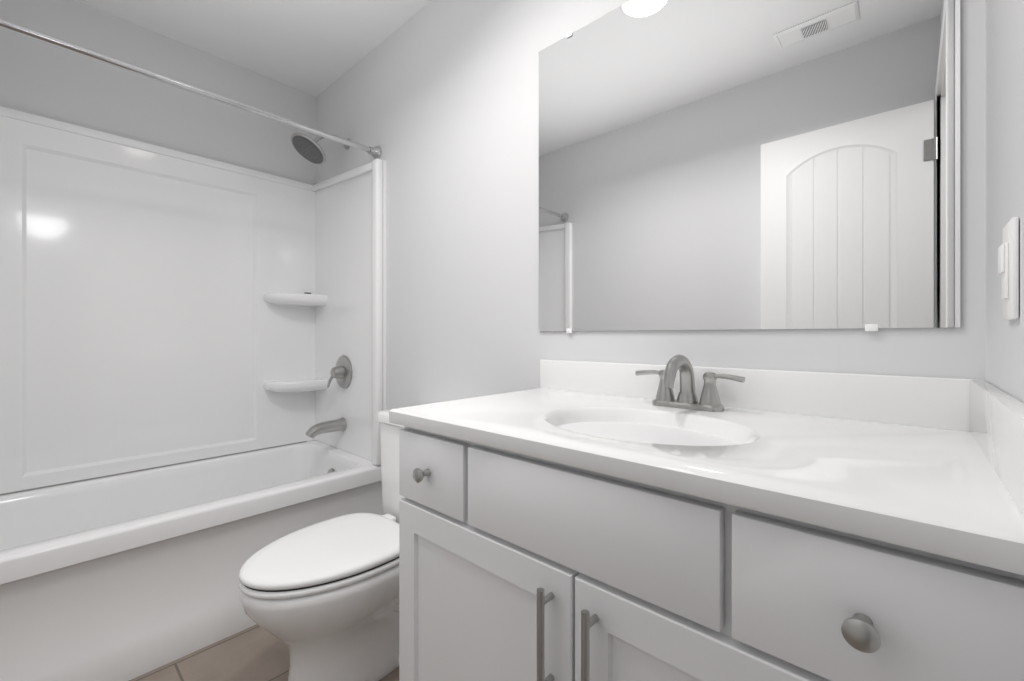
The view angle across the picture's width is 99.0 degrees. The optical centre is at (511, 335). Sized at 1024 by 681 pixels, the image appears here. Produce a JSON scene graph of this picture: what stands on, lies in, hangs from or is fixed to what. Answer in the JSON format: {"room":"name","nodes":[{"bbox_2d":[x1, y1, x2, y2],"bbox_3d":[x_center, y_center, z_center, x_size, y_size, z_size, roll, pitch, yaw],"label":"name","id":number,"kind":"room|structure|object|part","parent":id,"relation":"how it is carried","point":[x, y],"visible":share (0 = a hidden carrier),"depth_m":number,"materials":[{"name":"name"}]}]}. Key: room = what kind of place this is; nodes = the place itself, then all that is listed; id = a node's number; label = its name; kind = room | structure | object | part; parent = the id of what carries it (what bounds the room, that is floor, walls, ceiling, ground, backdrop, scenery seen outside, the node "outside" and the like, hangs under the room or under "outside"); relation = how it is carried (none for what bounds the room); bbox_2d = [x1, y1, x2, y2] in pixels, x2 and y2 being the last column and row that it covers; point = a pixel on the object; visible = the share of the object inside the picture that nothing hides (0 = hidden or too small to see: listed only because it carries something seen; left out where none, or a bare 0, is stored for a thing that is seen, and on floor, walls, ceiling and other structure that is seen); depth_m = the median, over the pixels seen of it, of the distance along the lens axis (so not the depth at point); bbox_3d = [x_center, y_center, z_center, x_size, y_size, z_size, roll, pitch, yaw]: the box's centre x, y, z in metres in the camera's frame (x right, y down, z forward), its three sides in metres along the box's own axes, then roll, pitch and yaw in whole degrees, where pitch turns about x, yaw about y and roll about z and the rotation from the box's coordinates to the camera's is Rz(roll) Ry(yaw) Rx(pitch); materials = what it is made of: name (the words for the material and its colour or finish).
{"room":"bathroom","nodes":[
{"label":"bathroom","id":0,"kind":"room"},
{"bbox_2d":[0,0,315,184],"bbox_3d":[-1.681,-0.150,1.986,0.120,2.440,1.524,0,0,42],"label":"wall","id":1,"kind":"structure","parent":0,"point":[38,78],"depth_m":1.95,"materials":[{"name":"white paint"}]},
{"bbox_2d":[0,106,386,494],"bbox_3d":[-1.360,-0.131,1.695,0.745,1.439,1.522,0,0,42],"label":"tub surround","id":2,"kind":"object","parent":1,"relation":"attached to","point":[160,306],"visible":1,"depth_m":1.98,"materials":[{"name":"white plastic"}]},
{"bbox_2d":[305,417,345,438],"bbox_3d":[-0.933,0.461,2.184,0.072,0.084,0.189,0,0,42],"label":"tub spout","id":3,"kind":"object","parent":2,"relation":"attached to","point":[313,431],"visible":1,"depth_m":2.17,"materials":[{"name":"silver metal"}]},
{"bbox_2d":[327,355,351,388],"bbox_3d":[-0.886,0.185,2.221,0.172,0.172,0.070,0,0,42],"label":"shower valve","id":4,"kind":"object","parent":2,"relation":"attached to","point":[341,371],"visible":1,"depth_m":2.21,"materials":[{"name":"silver metal"}]},
{"bbox_2d":[76,0,430,96],"bbox_3d":[-0.669,-1.420,1.066,2.855,0.100,1.764,0,0,42],"label":"ceiling","id":5,"kind":"structure","parent":0,"point":[315,48],"depth_m":1.95,"materials":[{"name":"white paint"}]},
{"bbox_2d":[129,624,398,680],"bbox_3d":[-0.714,1.120,1.106,2.735,0.100,1.764,0,0,42],"label":"floor","id":6,"kind":"structure","parent":0,"point":[256,652],"depth_m":1.43,"materials":[{"name":"tile"}]},
{"bbox_2d":[0,440,382,680],"bbox_3d":[-1.363,0.830,1.697,0.739,0.479,1.523,0,0,42],"label":"bathtub","id":7,"kind":"object","parent":6,"relation":"on","point":[126,576],"visible":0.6,"depth_m":1.49,"materials":[{"name":"white plastic"}]},
{"bbox_2d":[239,406,409,680],"bbox_3d":[-0.477,0.690,1.422,0.446,0.803,0.715,0,0,42],"label":"toilet","id":8,"kind":"object","parent":6,"relation":"on","point":[321,599],"visible":0.6,"depth_m":1.25,"materials":[{"name":"white ceramic"}]},
{"bbox_3d":[-0.559,0.672,1.333,0.380,0.021,0.473,0,0,42],"label":"seat","id":9,"kind":"part","parent":8,"relation":"part of","materials":[{"name":"white plastic"}]},
{"bbox_3d":[-0.559,0.645,1.333,0.380,0.026,0.473,0,0,42],"label":"lid","id":10,"kind":"part","parent":8,"relation":"part of","materials":[{"name":"white plastic"}]},
{"bbox_2d":[389,355,1023,680],"bbox_3d":[0.259,0.555,0.857,0.958,1.028,0.582,0,0,42],"label":"bathroom vanity","id":11,"kind":"object","parent":6,"relation":"on","point":[678,518],"visible":1,"depth_m":0.61,"materials":[{"name":"white paint"}]},
{"bbox_3d":[0.075,0.412,0.654,0.729,0.290,0.034,0,0,42],"label":"handle","id":12,"kind":"part","parent":11,"relation":"part of","materials":[{"name":"silver metal"}]},
{"bbox_2d":[635,355,745,411],"bbox_3d":[0.373,0.102,0.974,0.244,0.122,0.143,0,0,42],"label":"faucet","id":13,"kind":"object","parent":11,"relation":"on","point":[687,400],"depth_m":0.98,"materials":[{"name":"silver metal"}]},
{"bbox_3d":[0.098,0.654,0.669,0.928,0.581,0.018,0,0,42],"label":"door","id":14,"kind":"part","parent":11,"relation":"part of","materials":[{"name":"white paint"}]},
{"bbox_2d":[316,0,984,409],"bbox_3d":[-0.119,-0.150,1.671,2.855,2.440,0.129,0,0,42],"label":"wall","id":15,"kind":"structure","parent":0,"point":[741,164],"depth_m":1.11,"materials":[{"name":"white paint"}]},
{"bbox_2d":[0,18,380,158],"bbox_3d":[-1.145,-0.862,1.498,0.064,0.064,1.522,0,0,42],"label":"shower rod","id":16,"kind":"object","parent":15,"relation":"attached to","point":[375,152],"visible":0.96,"depth_m":1.48,"materials":[{"name":"silver metal"}]},
{"bbox_2d":[291,133,349,164],"bbox_3d":[-0.939,-0.933,2.155,0.178,0.171,0.276,0,0,42],"label":"shower head","id":17,"kind":"object","parent":15,"relation":"attached to","point":[307,148],"visible":0.83,"depth_m":2.10},
{"bbox_2d":[985,0,1023,402],"bbox_3d":[0.342,-0.150,0.146,0.120,2.440,1.524,0,0,42],"label":"wall","id":18,"kind":"structure","parent":0,"point":[1004,150],"depth_m":0.60,"materials":[{"name":"white paint"}]},
{"bbox_2d":[998,217,1018,319],"bbox_3d":[0.612,-0.080,0.541,0.012,0.120,0.072,0,0,42],"label":"light switch","id":19,"kind":"object","parent":18,"relation":"attached to","point":[1008,259],"visible":1,"depth_m":0.52,"materials":[{"name":"white plastic"}]}
]}

